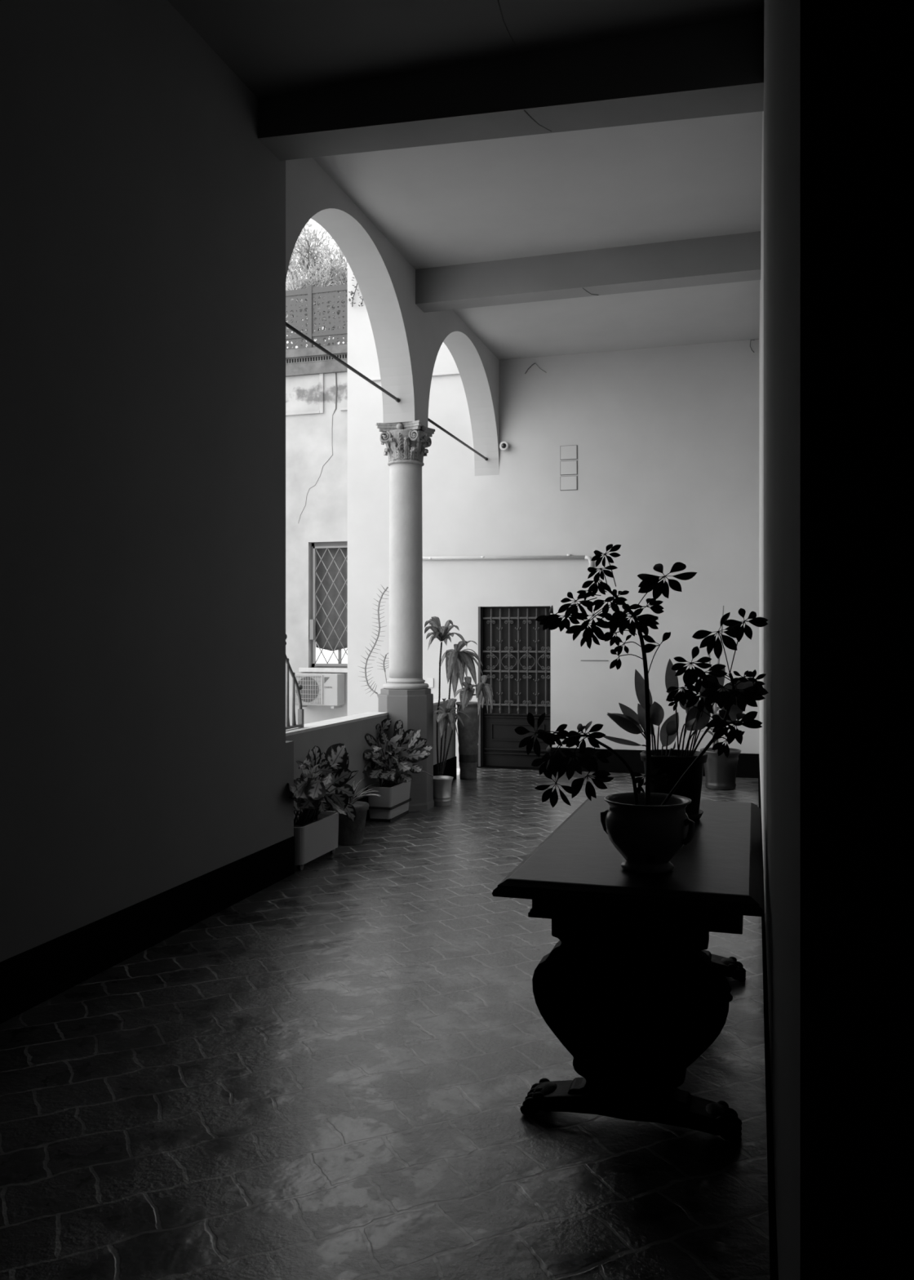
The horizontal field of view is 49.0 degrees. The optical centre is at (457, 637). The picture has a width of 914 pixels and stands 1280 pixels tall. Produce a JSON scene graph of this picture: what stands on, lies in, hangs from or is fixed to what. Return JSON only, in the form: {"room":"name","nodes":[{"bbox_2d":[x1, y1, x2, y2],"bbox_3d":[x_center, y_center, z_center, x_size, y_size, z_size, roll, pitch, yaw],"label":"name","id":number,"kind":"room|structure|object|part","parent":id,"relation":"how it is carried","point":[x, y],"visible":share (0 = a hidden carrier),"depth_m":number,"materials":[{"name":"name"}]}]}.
{"room":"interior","nodes":[
{"label":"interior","id":0,"kind":"room"},
{"bbox_2d":[0,0,499,961],"bbox_3d":[-1.686,-1.300,5.769,0.320,5.900,14.500,0,0,17],"label":"wall","id":1,"kind":"structure","parent":0,"point":[145,753],"depth_m":5.31,"materials":[{"name":"paint"}]},
{"bbox_2d":[0,835,294,1024],"bbox_3d":[-2.368,1.520,2.894,0.012,0.260,8.600,0,0,17],"label":"baseboard","id":2,"kind":"structure","parent":1,"relation":"attached to","point":[29,978],"depth_m":5.17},
{"bbox_2d":[285,321,399,402],"bbox_3d":[-0.955,-2.267,8.229,0.040,0.044,2.832,0,0,17],"label":"rod","id":3,"kind":"object","parent":1,"relation":"attached to","point":[288,326],"visible":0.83,"depth_m":8.18,"materials":[{"name":"metal"}]},
{"bbox_2d":[427,417,488,460],"bbox_3d":[-0.031,-2.267,11.339,0.040,0.044,2.920,0,0,17],"label":"rod","id":4,"kind":"object","parent":1,"relation":"attached to","point":[428,420],"visible":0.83,"depth_m":11.41,"materials":[{"name":"metal"}]},
{"bbox_2d":[257,12,764,160],"bbox_3d":[0.259,-3.322,6.224,3.190,0.415,0.320,0,0,17],"label":"beam","id":5,"kind":"structure","parent":1,"relation":"attached to","point":[715,68],"depth_m":6.04,"materials":[{"name":"grey paint"}]},
{"bbox_2d":[415,231,760,312],"bbox_3d":[1.151,-3.352,9.225,3.190,0.356,0.260,0,0,17],"label":"beam","id":6,"kind":"structure","parent":1,"relation":"attached to","point":[731,258],"depth_m":9.10,"materials":[{"name":"grey paint"}]},
{"bbox_2d":[285,344,347,726],"bbox_3d":[-3.739,-1.375,18.784,8.130,6.650,4.120,0,0,17],"label":"wall","id":7,"kind":"structure","parent":0,"point":[317,383],"depth_m":16.36,"materials":[{"name":"paint"}]},
{"bbox_2d":[285,284,347,349],"bbox_3d":[-2.080,-5.245,16.371,2.915,1.090,0.060,0,0,17],"label":"fence","id":8,"kind":"object","parent":7,"relation":"on","point":[330,291],"visible":0.32,"depth_m":16.43,"materials":[{"name":"grey metal"}]},
{"bbox_3d":[-2.927,-5.225,16.619,1.020,0.930,0.008,0,0,17],"label":"screen panel","id":9,"kind":"part","parent":8,"relation":"part of","materials":[{"name":"grey metal"}]},
{"bbox_3d":[-2.408,-5.245,16.468,0.070,1.090,0.060,0,0,17],"label":"post","id":10,"kind":"part","parent":8,"relation":"part of","materials":[{"name":"grey metal"}]},
{"bbox_3d":[-2.073,-4.965,16.369,2.900,0.050,0.040,0,0,17],"label":"rail","id":11,"kind":"part","parent":8,"relation":"part of","materials":[{"name":"grey metal"}]},
{"bbox_3d":[-2.073,-5.695,16.369,2.900,0.090,0.040,0,0,17],"label":"rail","id":12,"kind":"part","parent":8,"relation":"part of","materials":[{"name":"grey metal"}]},
{"bbox_3d":[-1.892,-5.225,16.311,1.020,0.930,0.008,0,0,17],"label":"screen panel","id":13,"kind":"part","parent":8,"relation":"part of","materials":[{"name":"grey metal"}]},
{"bbox_2d":[285,218,347,348],"bbox_3d":[-2.433,-6.282,18.940,3.252,3.442,2.770,0,0,-33],"label":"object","id":14,"kind":"object","parent":7,"relation":"on","point":[308,260],"visible":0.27,"depth_m":18.30,"materials":[{"name":"grey plant"}]},
{"bbox_2d":[294,672,344,708],"bbox_3d":[-2.225,0.850,16.119,0.790,0.550,0.366,0,0,17],"label":"air conditioner","id":15,"kind":"object","parent":7,"relation":"attached to","point":[318,689],"visible":0.85,"depth_m":15.95,"materials":[{"name":"grey"}]},
{"bbox_2d":[294,675,323,704],"bbox_3d":[-2.384,0.828,15.988,0.520,0.465,0.024,0,0,17],"label":"fan grille","id":16,"kind":"object","parent":15,"relation":"attached to","point":[312,692],"depth_m":15.98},
{"bbox_3d":[-2.360,0.828,15.992,0.276,0.296,0.010,0,0,17],"label":"fan blade","id":17,"kind":"part","parent":15,"relation":"part of","materials":[{"name":"grey plastic"}]},
{"bbox_2d":[298,542,347,672],"bbox_3d":[-1.998,-0.500,16.321,1.130,2.120,0.290,0,0,17],"label":"window","id":18,"kind":"structure","parent":7,"relation":"in","point":[328,624],"depth_m":16.40,"materials":[{"name":"grey"}]},
{"bbox_3d":[-2.027,0.525,16.225,1.130,0.070,0.090,0,0,17],"label":"sill","id":19,"kind":"part","parent":18,"relation":"part of","materials":[{"name":"white stone"}]},
{"bbox_2d":[313,545,347,666],"bbox_3d":[-1.930,-0.515,16.269,0.870,1.950,0.030,0,0,17],"label":"grille","id":20,"kind":"object","parent":18,"relation":"attached to","point":[345,546],"depth_m":16.33,"materials":[{"name":"grey metal"}]},
{"bbox_3d":[-1.917,0.260,16.437,0.940,0.460,0.020,0,0,17],"label":"pane","id":21,"kind":"part","parent":18,"relation":"part of","materials":[{"name":"white"}]},
{"bbox_2d":[315,547,347,650],"bbox_3d":[-1.929,-0.632,16.391,0.823,1.697,0.050,0,0,17],"label":"curtain","id":22,"kind":"object","parent":18,"relation":"hanging from","point":[327,558],"depth_m":16.42,"materials":[{"name":"fabric"}]},
{"bbox_2d":[285,697,457,821],"bbox_3d":[-0.798,1.181,9.449,0.217,0.937,4.840,0,0,17],"label":"wall","id":23,"kind":"structure","parent":0,"point":[351,731],"depth_m":8.79,"materials":[{"name":"grey paint"}]},
{"bbox_2d":[285,634,303,729],"bbox_3d":[-1.358,0.238,7.576,0.048,0.950,0.851,0,0,17],"label":"iron railing","id":24,"kind":"object","parent":23,"relation":"on","point":[299,686],"visible":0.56,"depth_m":7.83,"materials":[{"name":"grey metal"}]},
{"bbox_3d":[-1.358,0.695,7.575,0.030,0.020,0.848,0,0,17],"label":"rail","id":25,"kind":"part","parent":24,"relation":"part of","materials":[{"name":"grey metal"}]},
{"bbox_3d":[-1.329,0.171,7.673,0.026,0.816,0.637,0,0,17],"label":"rail","id":26,"kind":"part","parent":24,"relation":"part of","materials":[{"name":"grey metal"}]},
{"bbox_3d":[-1.242,0.640,7.967,0.036,0.146,0.036,0,0,17],"label":"post","id":27,"kind":"part","parent":24,"relation":"part of","materials":[{"name":"grey metal"}]},
{"bbox_3d":[-1.022,1.520,8.336,0.012,0.260,2.580,0,0,17],"label":"skirting","id":28,"kind":"part","parent":23,"relation":"part of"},
{"bbox_3d":[-0.265,1.520,10.881,0.012,0.260,1.790,0,0,17],"label":"skirting","id":29,"kind":"part","parent":23,"relation":"part of","materials":[{"name":"black paint"}]},
{"bbox_2d":[0,767,770,1279],"bbox_3d":[1.189,1.775,4.915,6.320,0.250,15.100,0,0,17],"label":"floor","id":30,"kind":"structure","parent":0,"point":[328,1073],"depth_m":3.56,"materials":[{"name":"tile"}]},
{"bbox_2d":[288,742,359,870],"bbox_3d":[-1.050,1.223,7.282,0.528,0.854,0.952,0,0,17],"label":"potted plant","id":31,"kind":"object","parent":30,"relation":"on","point":[316,828],"visible":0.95,"depth_m":7.36,"materials":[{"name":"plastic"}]},
{"bbox_2d":[330,778,381,845],"bbox_3d":[-0.780,1.381,8.021,0.489,0.539,0.322,0,0,17],"label":"potted plant","id":32,"kind":"object","parent":30,"relation":"on","point":[351,833],"visible":0.63,"depth_m":7.95,"materials":[{"name":"ceramic"}]},
{"bbox_3d":[-0.863,1.492,8.049,0.314,0.315,0.314,0,0,17],"label":"pot","id":33,"kind":"part","parent":32,"relation":"part of","materials":[{"name":"ceramic"}]},
{"bbox_2d":[362,718,433,822],"bbox_3d":[-0.525,1.202,9.203,0.604,0.895,0.860,0,0,17],"label":"potted plant","id":34,"kind":"object","parent":30,"relation":"on","point":[393,804],"visible":1,"depth_m":9.07,"materials":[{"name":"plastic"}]},
{"bbox_2d":[369,809,408,822],"bbox_3d":[-0.621,1.633,9.214,0.200,0.035,0.490,0,0,17],"label":"tray","id":35,"kind":"object","parent":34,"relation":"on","point":[373,817],"depth_m":8.99,"materials":[{"name":"black"}]},
{"bbox_2d":[375,420,435,811],"bbox_3d":[-0.498,-0.205,9.767,0.510,3.711,0.510,0,0,17],"label":"column","id":36,"kind":"structure","parent":30,"relation":"on","point":[406,697],"depth_m":9.62,"materials":[{"name":"stone"}]},
{"bbox_3d":[-0.498,0.443,9.767,0.448,0.105,0.448,0,0,17],"label":"moulding","id":37,"kind":"part","parent":36,"relation":"part of","materials":[{"name":"stone"}]},
{"bbox_2d":[424,616,493,806],"bbox_3d":[0.023,0.717,9.971,0.668,1.867,0.874,0,0,3],"label":"dracaena","id":38,"kind":"object","parent":30,"relation":"on","point":[458,662],"visible":0.98,"depth_m":9.93,"materials":[{"name":"plant"}]},
{"bbox_3d":[-0.158,1.514,9.895,0.248,0.272,0.248,0,0,17],"label":"pot","id":39,"kind":"part","parent":38,"relation":"part of","materials":[{"name":"metal"}]},
{"bbox_2d":[456,701,479,779],"bbox_3d":[0.132,1.202,11.729,0.290,0.895,0.290,0,0,17],"label":"clay jar","id":40,"kind":"object","parent":30,"relation":"on","point":[468,734],"visible":0.86,"depth_m":11.63,"materials":[{"name":"ceramic"}]},
{"bbox_2d":[492,795,764,1144],"bbox_3d":[0.820,1.234,4.200,0.881,0.829,1.968,0,0,17],"label":"trestle table","id":41,"kind":"object","parent":30,"relation":"on","point":[630,988],"visible":0.99,"depth_m":3.38,"materials":[{"name":"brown wood"}]},
{"bbox_2d":[514,543,768,874],"bbox_3d":[0.656,0.240,3.522,0.868,1.161,0.381,0,0,23],"label":"potted plant","id":42,"kind":"object","parent":41,"relation":"on","point":[648,829],"visible":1,"depth_m":3.48,"materials":[{"name":"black plant"}]},
{"bbox_3d":[0.520,0.479,3.509,0.249,0.284,0.060,0,0,-1],"label":"stem","id":43,"kind":"part","parent":42,"relation":"part of","materials":[{"name":"black plant"}]},
{"bbox_3d":[0.546,0.670,3.638,0.055,0.094,0.023,0,0,34],"label":"handle","id":44,"kind":"part","parent":42,"relation":"part of","materials":[{"name":"ceramic"}]},
{"bbox_3d":[0.569,-0.136,3.577,0.133,0.120,0.031,0,0,17],"label":"stem","id":45,"kind":"part","parent":42,"relation":"part of","materials":[{"name":"black plant"}]},
{"bbox_3d":[0.657,0.269,3.561,0.064,0.702,0.019,0,0,17],"label":"stem","id":46,"kind":"part","parent":42,"relation":"part of","materials":[{"name":"black plant"}]},
{"bbox_3d":[0.675,0.696,3.555,0.306,0.249,0.306,0,0,17],"label":"pot","id":47,"kind":"part","parent":42,"relation":"part of","materials":[{"name":"ceramic"}]},
{"bbox_3d":[0.796,0.670,3.461,0.056,0.094,0.022,0,0,35],"label":"handle","id":48,"kind":"part","parent":42,"relation":"part of","materials":[{"name":"ceramic"}]},
{"bbox_3d":[0.826,0.370,3.463,0.038,0.506,0.308,0,0,-43],"label":"stem","id":49,"kind":"part","parent":42,"relation":"part of","materials":[{"name":"black plant"}]},
{"bbox_2d":[604,658,755,821],"bbox_3d":[1.004,0.456,4.542,0.699,0.728,0.300,0,0,17],"label":"potted plant","id":50,"kind":"object","parent":41,"relation":"on","point":[673,762],"visible":0.72,"depth_m":4.50,"materials":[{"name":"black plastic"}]},
{"bbox_3d":[0.984,0.665,4.548,0.300,0.286,0.300,0,0,17],"label":"pot","id":51,"kind":"part","parent":50,"relation":"part of","materials":[{"name":"black ceramic"}]},
{"bbox_2d":[700,605,741,790],"bbox_3d":[2.856,0.649,10.986,0.505,2.002,0.451,0,0,17],"label":"potted plant","id":52,"kind":"object","parent":30,"relation":"on","point":[720,771],"visible":0.69,"depth_m":10.84,"materials":[{"name":"ceramic"}]},
{"bbox_3d":[2.888,1.438,10.982,0.440,0.425,0.440,0,0,17],"label":"pot","id":53,"kind":"part","parent":52,"relation":"part of","materials":[{"name":"grey ceramic"}]},
{"bbox_2d":[167,0,764,359],"bbox_3d":[1.099,-3.758,4.785,6.420,0.504,14.800,0,0,17],"label":"ceiling","id":54,"kind":"structure","parent":0,"point":[572,191],"depth_m":7.52,"materials":[{"name":"paint"}]},
{"bbox_2d":[347,262,759,768],"bbox_3d":[2.801,-2.300,13.408,8.070,8.500,2.700,0,0,17],"label":"wall","id":55,"kind":"structure","parent":0,"point":[667,438],"depth_m":12.37,"materials":[{"name":"paint"}]},
{"bbox_2d":[348,274,364,306],"bbox_3d":[-1.314,-4.661,13.166,0.238,0.633,0.060,0,0,17],"label":"creeper","id":56,"kind":"object","parent":55,"relation":"attached to","point":[352,293],"visible":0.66,"depth_m":13.19,"materials":[{"name":"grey plant"}]},
{"bbox_2d":[369,371,459,381],"bbox_3d":[-0.475,-3.385,12.952,1.450,0.030,0.040,0,0,17],"label":"trim","id":57,"kind":"structure","parent":55,"relation":"attached to","point":[453,372],"depth_m":12.85,"materials":[{"name":"paint"}]},
{"bbox_2d":[427,678,433,687],"bbox_3d":[-0.342,0.580,12.925,0.080,0.120,0.015,0,0,17],"label":"wall box","id":58,"kind":"object","parent":55,"relation":"attached to","point":[430,681],"visible":0.77,"depth_m":12.92,"materials":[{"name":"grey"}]},
{"bbox_2d":[499,441,509,450],"bbox_3d":[0.594,-2.410,12.600,0.116,0.116,0.106,0,0,17],"label":"security camera","id":59,"kind":"object","parent":55,"relation":"attached to","point":[504,446],"visible":1,"depth_m":12.57,"materials":[{"name":"grey plastic"}]},
{"bbox_2d":[422,554,592,567],"bbox_3d":[0.560,-0.950,12.636,2.314,0.199,0.057,0,0,17],"label":"pipe","id":60,"kind":"object","parent":55,"relation":"attached to","point":[569,556],"visible":0.91,"depth_m":12.59,"materials":[{"name":"grey"}]},
{"bbox_2d":[477,606,551,769],"bbox_3d":[0.740,0.627,12.690,0.932,2.045,0.210,0,0,17],"label":"door","id":61,"kind":"structure","parent":55,"relation":"in","point":[514,650],"depth_m":12.73,"materials":[{"name":"paint"}]},
{"bbox_3d":[0.301,0.627,12.798,0.030,2.045,0.132,0,0,17],"label":"frame","id":62,"kind":"part","parent":61,"relation":"part of","materials":[{"name":"metal"}]},
{"bbox_2d":[482,608,551,714],"bbox_3d":[0.755,0.295,12.673,0.892,1.330,0.040,0,0,17],"label":"grille","id":63,"kind":"object","parent":61,"relation":"attached to","point":[517,649],"depth_m":12.71,"materials":[{"name":"metal"}]},
{"bbox_3d":[0.772,1.222,12.709,0.882,0.525,0.035,0,0,17],"label":"panel","id":64,"kind":"part","parent":61,"relation":"part of","materials":[{"name":"paint"}]},
{"bbox_2d":[560,475,577,490],"bbox_3d":[1.386,-1.915,12.415,0.216,0.175,0.009,0,0,17],"label":"cover plate","id":65,"kind":"object","parent":55,"relation":"attached to","point":[567,482],"visible":1,"depth_m":12.41,"materials":[{"name":"paint"}]},
{"bbox_2d":[560,460,577,475],"bbox_3d":[1.386,-2.104,12.415,0.216,0.175,0.009,0,0,17],"label":"cover plate","id":66,"kind":"object","parent":55,"relation":"attached to","point":[567,468],"visible":1,"depth_m":12.41,"materials":[{"name":"paint"}]},
{"bbox_2d":[560,444,577,460],"bbox_3d":[1.386,-2.295,12.415,0.216,0.175,0.009,0,0,17],"label":"cover plate","id":67,"kind":"object","parent":55,"relation":"attached to","point":[567,452],"visible":1,"depth_m":12.41,"materials":[{"name":"paint"}]},
{"bbox_2d":[477,746,759,777],"bbox_3d":[1.887,1.508,12.264,3.470,0.285,0.014,0,0,17],"label":"baseboard","id":68,"kind":"structure","parent":55,"relation":"attached to","point":[748,763],"depth_m":12.19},
{"bbox_2d":[759,0,913,1279],"bbox_3d":[3.378,-0.930,6.189,2.851,5.160,11.410,0,0,17],"label":"wall","id":69,"kind":"structure","parent":0,"point":[839,74],"depth_m":1.11,"materials":[{"name":"black paint"}]},
{"bbox_2d":[758,755,778,1279],"bbox_3d":[1.979,1.515,6.506,0.012,0.270,11.000,0,0,17],"label":"baseboard","id":70,"kind":"structure","parent":69,"relation":"attached to","point":[774,1272],"depth_m":2.92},
{"bbox_3d":[-6.213,1.810,9.671,10.580,0.280,20.000,0,0,17],"label":"ground","id":71,"kind":"structure","parent":0,"visible":0},
{"bbox_2d":[358,585,389,698],"bbox_3d":[-0.829,0.565,10.156,0.360,2.212,0.068,0,0,17],"label":"stem","id":72,"kind":"object","parent":71,"relation":"on","point":[386,588],"visible":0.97,"depth_m":10.15,"materials":[{"name":"grey plant"}]}
]}

